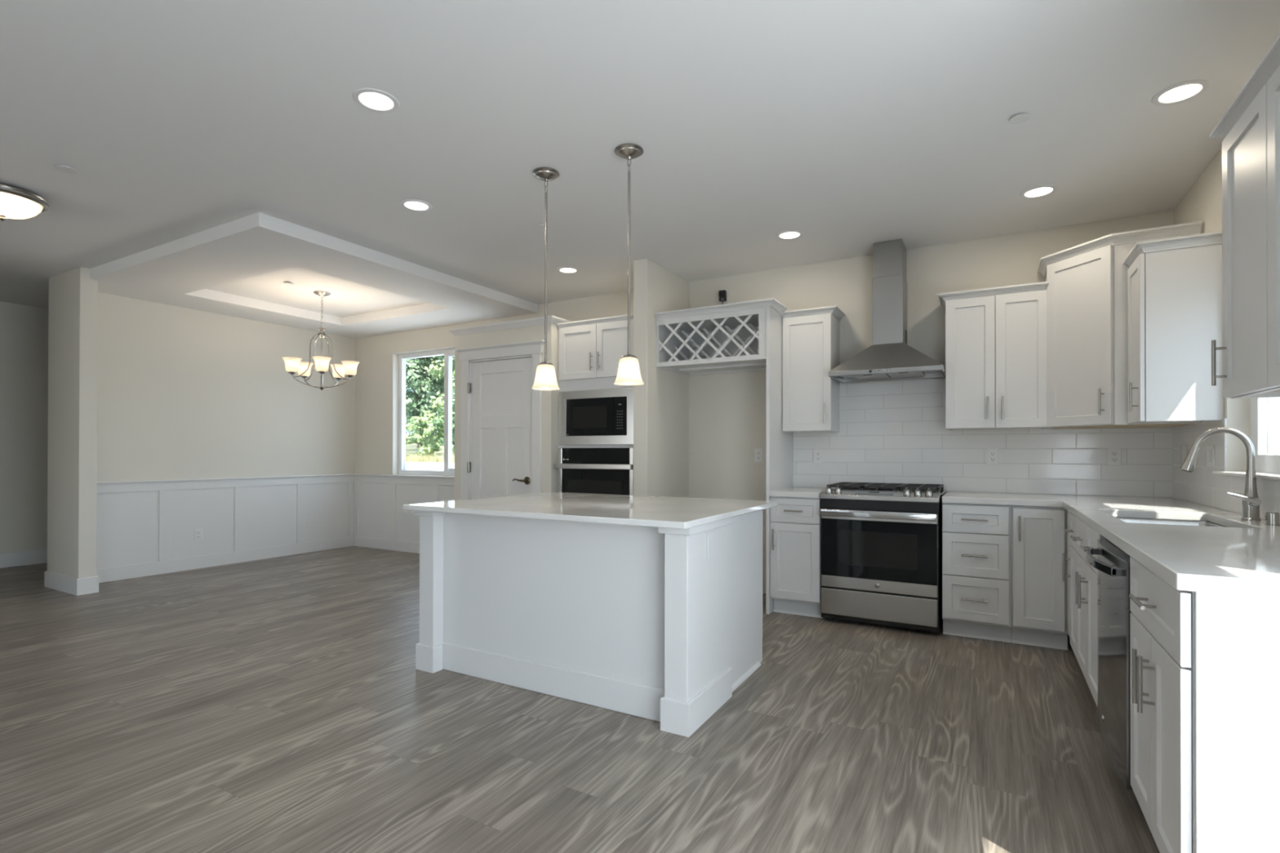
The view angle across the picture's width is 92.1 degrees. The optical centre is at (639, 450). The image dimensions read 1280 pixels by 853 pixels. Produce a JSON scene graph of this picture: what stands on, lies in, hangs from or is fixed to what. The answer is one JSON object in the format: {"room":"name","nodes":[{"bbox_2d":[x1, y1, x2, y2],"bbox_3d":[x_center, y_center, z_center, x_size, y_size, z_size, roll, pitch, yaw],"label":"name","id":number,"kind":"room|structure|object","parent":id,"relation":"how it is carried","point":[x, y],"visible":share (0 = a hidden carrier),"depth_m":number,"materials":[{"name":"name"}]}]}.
{"room":"kitchen","nodes":[
{"label":"kitchen","id":0,"kind":"room"},
{"bbox_2d":[0,301,48,553],"bbox_3d":[-7.495,-0.170,4.924,0.150,2.752,9.300,0,0,29],"label":"wall","id":1,"kind":"structure","parent":0,"point":[24,329],"depth_m":6.51,"materials":[{"name":"white paint"}]},
{"bbox_2d":[0,548,47,568],"bbox_3d":[-7.425,1.131,4.878,0.014,0.150,9.000,0,0,29],"label":"baseboard","id":2,"kind":"structure","parent":1,"relation":"attached to","point":[38,556],"depth_m":6.50,"materials":[{"name":"white paint"}]},
{"bbox_2d":[47,266,97,578],"bbox_3d":[-4.952,-0.164,5.381,0.660,2.752,0.119,0,0,29],"label":"wall column","id":3,"kind":"structure","parent":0,"point":[72,460],"depth_m":5.25,"materials":[{"name":"white paint"}]},
{"bbox_2d":[44,570,98,595],"bbox_3d":[-4.954,1.143,5.375,0.686,0.139,0.145,0,0,29],"label":"baseboard","id":4,"kind":"structure","parent":3,"relation":"attached to","point":[68,584],"depth_m":5.24,"materials":[{"name":"white paint"}]},
{"bbox_2d":[96,292,355,482],"bbox_3d":[-4.438,-0.157,6.759,0.200,2.752,2.800,0,0,29],"label":"wall","id":5,"kind":"structure","parent":0,"point":[183,393],"depth_m":6.46,"materials":[{"name":"white paint"}]},
{"bbox_2d":[96,474,354,582],"bbox_3d":[-4.335,0.758,6.702,0.034,0.922,2.790,0,0,29],"label":"wainscot","id":6,"kind":"structure","parent":5,"relation":"attached to","point":[144,528],"depth_m":6.49,"materials":[{"name":"white paint"}]},
{"bbox_2d":[195,528,202,540],"bbox_3d":[-4.541,0.870,6.353,0.009,0.116,0.072,0,0,29],"label":"wall outlet","id":7,"kind":"object","parent":6,"relation":"attached to","point":[198,532],"visible":1,"depth_m":6.35,"materials":[{"name":"white plastic"}]},
{"bbox_2d":[454,323,558,500],"bbox_3d":[-1.128,0.048,6.083,1.186,2.345,0.719,0,0,29],"label":"wall","id":8,"kind":"structure","parent":0,"point":[549,398],"depth_m":5.57,"materials":[{"name":"white paint"}]},
{"bbox_2d":[455,339,544,499],"bbox_3d":[-1.306,0.120,5.778,1.054,2.198,0.106,0,0,29],"label":"door","id":9,"kind":"structure","parent":8,"relation":"in","point":[500,411],"depth_m":5.79,"materials":[{"name":"white paint"}]},
{"bbox_2d":[448,315,570,335],"bbox_3d":[-1.137,-1.154,6.068,1.278,0.058,0.765,0,0,29],"label":"crown molding","id":10,"kind":"structure","parent":8,"relation":"attached to","point":[552,319],"depth_m":5.70,"materials":[{"name":"white paint"}]},
{"bbox_2d":[0,546,1159,852],"bbox_3d":[-3.118,1.227,2.447,10.205,0.050,9.300,0,0,29],"label":"floor","id":11,"kind":"structure","parent":0,"point":[279,704],"depth_m":2.55,"materials":[{"name":"grey wood"}]},
{"bbox_2d":[413,509,762,737],"bbox_3d":[-0.240,0.767,3.496,1.673,0.888,1.140,0,0,29],"label":"kitchen island","id":12,"kind":"object","parent":11,"relation":"on","point":[635,620],"visible":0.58,"depth_m":3.00,"materials":[{"name":"white paint"}]},
{"bbox_2d":[402,492,778,528],"bbox_3d":[-0.233,0.309,3.472,1.678,0.026,1.283,0,0,29],"label":"island countertop","id":13,"kind":"structure","parent":12,"relation":"on","point":[682,513],"depth_m":3.19,"materials":[{"name":"white stone"}]},
{"bbox_2d":[706,532,714,559],"bbox_3d":[0.322,0.436,2.823,0.006,0.116,0.072,0,0,29],"label":"blank cover plate","id":14,"kind":"object","parent":12,"relation":"attached to","point":[710,536],"visible":1,"depth_m":2.82,"materials":[{"name":"white paint"}]},
{"bbox_2d":[555,313,633,492],"bbox_3d":[-0.221,0.042,5.589,0.876,2.356,0.681,0,0,29],"label":"tall cabinet","id":15,"kind":"object","parent":11,"relation":"on","point":[590,351],"visible":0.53,"depth_m":5.36,"materials":[{"name":"white paint"}]},
{"bbox_2d":[554,448,633,495],"bbox_3d":[-0.271,0.365,5.548,0.788,0.768,0.608,0,0,29],"label":"wall oven","id":16,"kind":"object","parent":15,"relation":"in","point":[610,471],"visible":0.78,"depth_m":5.31,"materials":[{"name":"black glass"}]},
{"bbox_2d":[559,387,633,444],"bbox_3d":[-0.288,-0.285,5.506,0.780,0.476,0.405,0,0,29],"label":"microwave","id":17,"kind":"object","parent":15,"relation":"in","point":[596,416],"visible":0.93,"depth_m":5.32,"materials":[{"name":"silver metal"}]},
{"bbox_2d":[765,306,793,613],"bbox_3d":[1.107,0.076,4.868,0.026,2.284,0.639,0,0,29],"label":"end panel","id":18,"kind":"object","parent":11,"relation":"on","point":[779,443],"visible":0.58,"depth_m":4.69,"materials":[{"name":"white paint"}]},
{"bbox_2d":[770,496,823,617],"bbox_3d":[1.269,0.781,4.750,0.368,0.874,0.666,0,0,29],"label":"base cabinet","id":19,"kind":"object","parent":11,"relation":"on","point":[796,522],"visible":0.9,"depth_m":4.50,"materials":[{"name":"white paint"}]},
{"bbox_2d":[769,487,826,497],"bbox_3d":[1.275,0.324,4.763,0.366,0.040,0.638,0,0,29],"label":"countertop","id":20,"kind":"structure","parent":19,"relation":"on","point":[801,492],"depth_m":4.53,"materials":[{"name":"white stone"}]},
{"bbox_2d":[819,481,946,634],"bbox_3d":[1.758,0.734,4.452,0.780,0.968,0.700,0,0,29],"label":"gas range","id":21,"kind":"object","parent":11,"relation":"on","point":[882,543],"visible":1,"depth_m":4.18,"materials":[{"name":"silver metal"}]},
{"bbox_2d":[831,487,946,495],"bbox_3d":[1.802,0.295,4.530,0.780,0.014,0.524,0,0,29],"label":"cooktop","id":22,"kind":"object","parent":21,"relation":"in","point":[942,491],"depth_m":4.37,"materials":[{"name":"silver metal"}]},
{"bbox_2d":[942,502,1011,642],"bbox_3d":[2.280,0.780,4.180,0.390,0.874,0.666,0,0,29],"label":"base cabinet","id":23,"kind":"object","parent":11,"relation":"on","point":[976,539],"visible":0.98,"depth_m":3.93,"materials":[{"name":"white paint"}]},
{"bbox_2d":[1011,505,1068,649],"bbox_3d":[2.579,0.780,4.012,0.294,0.874,0.666,0,0,29],"label":"base cabinet","id":24,"kind":"object","parent":11,"relation":"on","point":[1039,540],"visible":0.88,"depth_m":3.77,"materials":[{"name":"white paint"}]},
{"bbox_2d":[1062,511,1077,657],"bbox_3d":[2.668,0.777,3.317,0.666,0.874,0.576,0,0,29],"label":"base cabinet","id":25,"kind":"object","parent":11,"relation":"on","point":[1072,519],"visible":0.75,"depth_m":3.42,"materials":[{"name":"white paint"}]},
{"bbox_2d":[1070,517,1101,707],"bbox_3d":[2.340,0.774,2.734,0.666,0.874,0.760,0,0,29],"label":"base cabinet","id":26,"kind":"object","parent":11,"relation":"on","point":[1086,575],"visible":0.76,"depth_m":2.85,"materials":[{"name":"white paint"}]},
{"bbox_2d":[1086,535,1133,790],"bbox_3d":[1.972,0.774,2.144,0.676,0.868,0.616,0,0,29],"label":"dishwasher","id":27,"kind":"object","parent":11,"relation":"on","point":[1112,564],"visible":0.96,"depth_m":2.14,"materials":[{"name":"silver metal"}]},
{"bbox_2d":[1128,556,1195,852],"bbox_3d":[1.693,0.768,1.589,0.666,0.874,0.603,0,0,29],"label":"base cabinet","id":28,"kind":"object","parent":11,"relation":"on","point":[1162,778],"visible":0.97,"depth_m":1.65,"materials":[{"name":"white paint"}]},
{"bbox_2d":[942,491,1279,599],"bbox_3d":[2.046,0.317,2.852,1.287,0.040,3.208,0,0,29],"label":"countertop","id":29,"kind":"structure","parent":28,"relation":"on","point":[1242,557],"depth_m":2.06,"materials":[{"name":"white stone"}]},
{"bbox_2d":[1116,517,1226,527],"bbox_3d":[2.341,0.443,2.726,0.440,0.213,0.740,0,0,29],"label":"sink","id":30,"kind":"object","parent":29,"relation":"in","point":[1204,523],"visible":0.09,"depth_m":3.00,"materials":[{"name":"white ceramic"}]},
{"bbox_2d":[1179,426,1261,520],"bbox_3d":[2.509,0.098,2.675,0.258,0.396,0.103,0,0,43],"label":"kitchen faucet","id":31,"kind":"object","parent":29,"relation":"on","point":[1251,503],"visible":1,"depth_m":2.62,"materials":[{"name":"silver metal"}]},
{"bbox_2d":[1264,511,1279,525],"bbox_3d":[2.482,0.269,2.421,0.044,0.052,0.044,0,0,29],"label":"air gap","id":32,"kind":"object","parent":29,"relation":"on","point":[1273,518],"visible":1,"depth_m":2.41,"materials":[{"name":"silver metal"}]},
{"bbox_2d":[1194,591,1279,852],"bbox_3d":[1.573,0.767,1.304,0.609,0.874,0.013,0,0,29],"label":"end panel","id":33,"kind":"object","parent":11,"relation":"on","point":[1237,637],"visible":0.97,"depth_m":1.42,"materials":[{"name":"white paint"}]},
{"bbox_2d":[0,0,1279,317],"bbox_3d":[-3.114,-1.610,2.459,10.205,0.120,9.300,0,0,29],"label":"ceiling","id":34,"kind":"structure","parent":0,"point":[850,126],"depth_m":2.94,"materials":[{"name":"white paint"}]},
{"bbox_2d":[0,182,48,221],"bbox_3d":[-3.800,-1.455,3.679,0.402,0.180,0.402,0,0,29],"label":"flush ceiling light","id":35,"kind":"object","parent":34,"relation":"attached to","point":[15,202],"visible":1,"depth_m":3.65,"materials":[{"name":"white glass"}]},
{"bbox_2d":[53,164,77,173],"bbox_3d":[-3.136,-1.539,3.373,0.094,0.014,0.094,0,0,29],"label":"sprinkler cover","id":36,"kind":"object","parent":34,"relation":"attached to","point":[65,169],"visible":1,"depth_m":3.37,"materials":[{"name":"white paint"}]},
{"bbox_2d":[284,281,293,284],"bbox_3d":[-3.215,-1.529,5.652,0.080,0.014,0.080,0,0,29],"label":"sprinkler cover","id":37,"kind":"object","parent":34,"relation":"attached to","point":[286,282],"visible":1,"depth_m":5.64,"materials":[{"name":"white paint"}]},
{"bbox_2d":[89,212,537,338],"bbox_3d":[-3.064,-1.488,5.963,2.978,0.091,2.844,0,0,29],"label":"ceiling border","id":38,"kind":"structure","parent":34,"relation":"attached to","point":[179,273],"depth_m":5.19,"materials":[{"name":"white paint"}]},
{"bbox_2d":[282,290,359,390],"bbox_3d":[-3.117,-1.057,6.015,0.649,0.954,0.666,0,0,29],"label":"chandelier","id":39,"kind":"object","parent":34,"relation":"hanging from","point":[293,365],"visible":1,"depth_m":6.00,"materials":[{"name":"white glass"}]},
{"bbox_2d":[352,87,399,112],"bbox_3d":[-1.165,-1.543,2.728,0.192,0.006,0.192,0,0,29],"label":"recessed light","id":40,"kind":"object","parent":34,"relation":"in","point":[374,100],"visible":1,"depth_m":2.72,"materials":[{"name":"white paint"}]},
{"bbox_2d":[400,199,432,211],"bbox_3d":[-1.407,-1.538,3.883,0.192,0.006,0.192,0,0,29],"label":"recessed light","id":41,"kind":"object","parent":34,"relation":"in","point":[415,205],"visible":1,"depth_m":3.88,"materials":[{"name":"white paint"}]},
{"bbox_2d":[537,223,549,229],"bbox_3d":[-0.659,-1.532,4.214,0.080,0.014,0.080,0,0,29],"label":"sprinkler cover","id":42,"kind":"object","parent":34,"relation":"attached to","point":[542,225],"visible":0.79,"depth_m":4.21,"materials":[{"name":"white paint"}]},
{"bbox_2d":[531,166,559,390],"bbox_3d":[-0.522,-0.941,3.428,0.156,1.202,0.156,0,0,29],"label":"pendant lamp","id":43,"kind":"object","parent":34,"relation":"hanging from","point":[545,376],"visible":1,"depth_m":3.40,"materials":[{"name":"white glass"}]},
{"bbox_2d":[556,266,579,273],"bbox_3d":[-0.612,-1.531,5.254,0.192,0.006,0.192,0,0,29],"label":"recessed light","id":44,"kind":"object","parent":34,"relation":"in","point":[562,269],"visible":1,"depth_m":5.24,"materials":[{"name":"white paint"}]},
{"bbox_2d":[613,142,644,385],"bbox_3d":[-0.056,-0.941,3.170,0.156,1.202,0.156,0,0,29],"label":"pendant lamp","id":45,"kind":"object","parent":34,"relation":"hanging from","point":[628,371],"visible":1,"depth_m":3.15,"materials":[{"name":"white glass"}]},
{"bbox_2d":[775,230,803,239],"bbox_3d":[1.066,-1.532,4.398,0.192,0.006,0.192,0,0,29],"label":"recessed light","id":46,"kind":"object","parent":34,"relation":"in","point":[787,234],"visible":1,"depth_m":4.39,"materials":[{"name":"white paint"}]},
{"bbox_2d":[1008,113,1031,124],"bbox_3d":[1.754,-1.534,2.849,0.084,0.014,0.084,0,0,29],"label":"sprinkler cover","id":47,"kind":"object","parent":34,"relation":"attached to","point":[1020,118],"visible":1,"depth_m":2.84,"materials":[{"name":"white paint"}]},
{"bbox_2d":[1019,184,1057,199],"bbox_3d":[2.368,-1.534,3.668,0.192,0.006,0.192,0,0,29],"label":"recessed light","id":48,"kind":"object","parent":34,"relation":"in","point":[1040,191],"visible":1,"depth_m":3.66,"materials":[{"name":"white paint"}]},
{"bbox_2d":[1151,79,1210,106],"bbox_3d":[2.328,-1.538,2.661,0.192,0.006,0.192,0,0,29],"label":"recessed light","id":49,"kind":"object","parent":34,"relation":"in","point":[1188,90],"visible":1,"depth_m":2.65,"materials":[{"name":"white paint"}]},
{"bbox_2d":[633,258,688,497],"bbox_3d":[0.194,-0.157,5.301,0.128,2.752,0.785,0,0,29],"label":"wall","id":50,"kind":"structure","parent":0,"point":[660,404],"depth_m":5.07,"materials":[{"name":"white paint"}]},
{"bbox_2d":[354,209,1173,593],"bbox_3d":[-0.868,-0.154,6.438,10.205,2.752,0.150,0,0,29],"label":"wall","id":51,"kind":"structure","parent":0,"point":[726,411],"depth_m":5.31,"materials":[{"name":"white paint"}]},
{"bbox_2d":[354,474,454,553],"bbox_3d":[-2.581,0.763,7.294,2.508,0.922,0.034,0,0,29],"label":"wainscot","id":52,"kind":"structure","parent":51,"relation":"attached to","point":[380,522],"depth_m":7.55,"materials":[{"name":"white paint"}]},
{"bbox_2d":[402,502,406,512],"bbox_3d":[-2.844,0.693,7.452,0.072,0.116,0.009,0,0,29],"label":"wall outlet","id":53,"kind":"object","parent":52,"relation":"attached to","point":[403,510],"visible":0.39,"depth_m":7.45,"materials":[{"name":"white plastic"}]},
{"bbox_2d":[398,348,454,475],"bbox_3d":[-2.260,-0.444,7.268,1.645,1.485,0.064,0,0,29],"label":"window","id":54,"kind":"structure","parent":51,"relation":"in","point":[449,353],"depth_m":7.33,"materials":[{"name":"white plastic"}]},
{"bbox_2d":[653,297,786,375],"bbox_3d":[0.711,-0.899,5.069,0.999,0.436,0.664,0,0,29],"label":"wine rack","id":55,"kind":"object","parent":51,"relation":"attached to","point":[726,338],"visible":0.92,"depth_m":4.99,"materials":[{"name":"white paint"}]},
{"bbox_2d":[719,289,726,304],"bbox_3d":[0.722,-1.241,5.412,0.060,0.322,0.064,0,0,29],"label":"plug adapter","id":56,"kind":"object","parent":51,"relation":"attached to","point":[722,294],"visible":0.73,"depth_m":5.40,"materials":[{"name":"black plastic"}]},
{"bbox_2d":[720,289,728,303],"bbox_3d":[0.747,-1.352,5.441,0.072,0.116,0.009,0,0,29],"label":"wall outlet","id":57,"kind":"object","parent":51,"relation":"attached to","point":[727,291],"visible":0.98,"depth_m":5.43,"materials":[{"name":"white plastic"}]},
{"bbox_2d":[754,448,762,462],"bbox_3d":[1.015,0.045,5.282,0.072,0.116,0.009,0,0,29],"label":"wall outlet","id":58,"kind":"object","parent":51,"relation":"attached to","point":[757,452],"visible":1,"depth_m":5.28,"materials":[{"name":"white plastic"}]},
{"bbox_2d":[782,305,845,432],"bbox_3d":[1.371,-0.617,4.880,0.419,0.941,0.365,0,0,29],"label":"upper cabinet","id":59,"kind":"object","parent":51,"relation":"attached to","point":[811,336],"visible":0.95,"depth_m":4.77,"materials":[{"name":"white paint"}]},
{"bbox_2d":[828,239,945,382],"bbox_3d":[1.825,-1.036,4.542,0.755,0.993,0.494,0,0,29],"label":"range hood","id":60,"kind":"object","parent":51,"relation":"attached to","point":[890,357],"visible":0.94,"depth_m":4.50,"materials":[{"name":"silver metal"}]},
{"bbox_2d":[905,329,906,344],"bbox_3d":[1.990,-0.849,4.617,0.001,0.100,0.080,0,0,29],"label":"vent grille","id":61,"kind":"object","parent":60,"relation":"attached to","point":[905,330],"depth_m":4.64,"materials":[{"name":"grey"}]},
{"bbox_2d":[793,378,1173,497],"bbox_3d":[2.340,-0.114,4.536,2.446,0.836,0.008,0,0,29],"label":"backsplash","id":62,"kind":"structure","parent":51,"relation":"attached to","point":[891,432],"depth_m":4.54,"materials":[{"name":"tile"}]},
{"bbox_2d":[813,448,822,463],"bbox_3d":[1.450,0.050,5.027,0.072,0.116,0.009,0,0,29],"label":"wall outlet","id":63,"kind":"object","parent":62,"relation":"attached to","point":[818,453],"visible":1,"depth_m":5.02,"materials":[{"name":"white plastic"}]},
{"bbox_2d":[986,448,998,465],"bbox_3d":[2.525,0.046,4.420,0.072,0.116,0.009,0,0,29],"label":"wall outlet","id":64,"kind":"object","parent":62,"relation":"attached to","point":[992,454],"visible":1,"depth_m":4.42,"materials":[{"name":"white plastic"}]},
{"bbox_2d":[990,452,995,456],"bbox_3d":[2.524,0.026,4.418,0.034,0.028,0.002,0,0,29],"label":"receptacle","id":65,"kind":"object","parent":64,"relation":"attached to","point":[992,454],"depth_m":4.42,"materials":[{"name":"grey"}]},
{"bbox_2d":[1107,448,1121,465],"bbox_3d":[3.133,0.043,4.077,0.072,0.116,0.009,0,0,29],"label":"wall outlet","id":66,"kind":"object","parent":62,"relation":"attached to","point":[1114,458],"visible":1,"depth_m":4.08,"materials":[{"name":"white plastic"}]},
{"bbox_2d":[1111,451,1117,455],"bbox_3d":[3.132,0.023,4.075,0.034,0.028,0.002,0,0,29],"label":"receptacle","id":67,"kind":"object","parent":66,"relation":"attached to","point":[1113,453],"depth_m":4.07,"materials":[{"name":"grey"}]},
{"bbox_2d":[1111,457,1117,462],"bbox_3d":[3.132,0.063,4.075,0.034,0.028,0.002,0,0,29],"label":"receptacle","id":68,"kind":"object","parent":66,"relation":"attached to","point":[1113,460],"depth_m":4.07,"materials":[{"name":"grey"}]},
{"bbox_2d":[937,281,1048,430],"bbox_3d":[2.436,-0.618,4.279,0.645,0.941,0.365,0,0,29],"label":"upper cabinet","id":69,"kind":"object","parent":51,"relation":"attached to","point":[996,337],"visible":1,"depth_m":4.14,"materials":[{"name":"white paint"}]},
{"bbox_2d":[1037,221,1202,429],"bbox_3d":[2.922,-0.699,3.835,0.724,1.108,0.644,0,0,29],"label":"upper cabinet","id":70,"kind":"object","parent":51,"relation":"attached to","point":[1086,288],"visible":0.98,"depth_m":3.73,"materials":[{"name":"white paint"}]},
{"bbox_2d":[1173,146,1266,519],"bbox_3d":[1.226,-0.179,-0.083,0.150,2.752,9.150,0,0,29],"label":"wall","id":71,"kind":"structure","parent":0,"point":[1202,202],"depth_m":3.20,"materials":[{"name":"white paint"}]},
{"bbox_2d":[1122,231,1223,424],"bbox_3d":[2.850,-0.621,3.329,0.370,0.941,0.392,0,0,29],"label":"upper cabinet","id":72,"kind":"object","parent":71,"relation":"attached to","point":[1175,284],"visible":0.94,"depth_m":3.20,"materials":[{"name":"white paint"}]},
{"bbox_2d":[1173,417,1279,519],"bbox_3d":[2.615,0.067,2.542,0.008,0.458,3.190,0,0,29],"label":"backsplash","id":73,"kind":"structure","parent":71,"relation":"attached to","point":[1201,486],"depth_m":3.26,"materials":[{"name":"tile"}]},
{"bbox_2d":[1182,444,1186,463],"bbox_3d":[3.251,0.027,3.689,0.010,0.116,0.072,0,0,29],"label":"light switch","id":74,"kind":"object","parent":73,"relation":"attached to","point":[1184,446],"visible":0.78,"depth_m":3.68,"materials":[{"name":"white plastic"}]},
{"bbox_2d":[1206,444,1214,467],"bbox_3d":[3.007,0.032,3.257,0.010,0.116,0.116,0,0,29],"label":"light switch","id":75,"kind":"object","parent":73,"relation":"attached to","point":[1210,449],"visible":1,"depth_m":3.24,"materials":[{"name":"white plastic"}]},
{"bbox_2d":[1208,67,1279,398],"bbox_3d":[2.044,-0.645,1.900,0.370,0.935,0.440,0,0,29],"label":"upper cabinet","id":76,"kind":"object","parent":71,"relation":"attached to","point":[1242,127],"visible":0.91,"depth_m":1.95,"materials":[{"name":"white paint"}]},
{"bbox_2d":[1212,397,1279,479],"bbox_3d":[2.685,-0.395,2.540,0.175,1.029,1.370,0,0,29],"label":"window","id":77,"kind":"structure","parent":71,"relation":"in","point":[1267,464],"depth_m":2.92,"materials":[{"name":"white plastic"}]},
{"bbox_2d":[1256,33,1279,387],"bbox_3d":[1.794,-0.647,1.458,0.370,0.935,0.576,0,0,29],"label":"upper cabinet","id":78,"kind":"object","parent":71,"relation":"attached to","point":[1269,64],"visible":1,"depth_m":1.73,"materials":[{"name":"white paint"}]},
{"label":"outside","id":79,"kind":"structure","parent":0,"visible":0},
{"bbox_2d":[405,443,1279,462],"bbox_3d":[-7.820,-0.412,38.981,66.000,1.800,30.000,0,0,29],"label":"grass bank","id":80,"kind":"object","parent":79,"point":[410,449],"visible":0.09,"depth_m":30.91,"materials":[{"name":"green plant"}]},
{"bbox_2d":[405,408,440,457],"bbox_3d":[-8.208,-0.545,23.364,1.406,2.170,1.783,0,0,-29],"label":"shrub","id":81,"kind":"object","parent":80,"relation":"on","point":[422,435],"visible":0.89,"depth_m":23.08,"materials":[{"name":"green plant"}]},
{"bbox_2d":[405,355,453,446],"bbox_3d":[-9.064,-3.225,25.841,2.598,7.160,2.701,0,0,13],"label":"tree","id":82,"kind":"object","parent":80,"relation":"on","point":[416,375],"visible":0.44,"depth_m":25.40,"materials":[{"name":"green plant"}]},
{"bbox_2d":[405,360,453,426],"bbox_3d":[-11.074,-3.586,31.389,3.834,7.462,3.592,0,0,29],"label":"tree","id":83,"kind":"object","parent":80,"relation":"on","point":[411,389],"visible":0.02,"depth_m":30.96,"materials":[{"name":"green plant"}]},
{"bbox_2d":[405,452,454,462],"bbox_3d":[-7.444,0.240,21.854,6.670,0.390,0.772,0,0,29],"label":"grass","id":84,"kind":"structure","parent":80,"relation":"on","point":[428,458],"depth_m":21.77,"materials":[{"name":"yellow plant"}]},
{"bbox_2d":[405,378,454,447],"bbox_3d":[-13.246,-4.960,37.572,5.041,10.511,4.498,0,0,7],"label":"tree","id":85,"kind":"object","parent":80,"relation":"on","point":[406,379],"visible":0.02,"depth_m":37.03,"materials":[{"name":"green plant"}]},
{"bbox_2d":[424,356,454,439],"bbox_3d":[-6.992,-2.650,24.978,2.919,5.993,2.788,0,0,29],"label":"tree","id":86,"kind":"object","parent":80,"relation":"on","point":[436,369],"visible":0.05,"depth_m":24.44,"materials":[{"name":"green plant"}]},
{"bbox_2d":[431,396,454,454],"bbox_3d":[-6.570,-0.821,22.532,1.801,2.430,1.373,0,0,29],"label":"shrub","id":87,"kind":"object","parent":80,"relation":"on","point":[437,422],"visible":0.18,"depth_m":22.42,"materials":[{"name":"green plant"}]},
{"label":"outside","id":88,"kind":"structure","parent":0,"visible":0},
{"bbox_2d":[405,462,454,471],"bbox_3d":[-8.902,0.883,16.713,46.000,0.984,9.840,0,0,29],"label":"gravel yard","id":89,"kind":"structure","parent":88,"point":[436,466],"depth_m":20.23,"materials":[{"name":"white gravel"}]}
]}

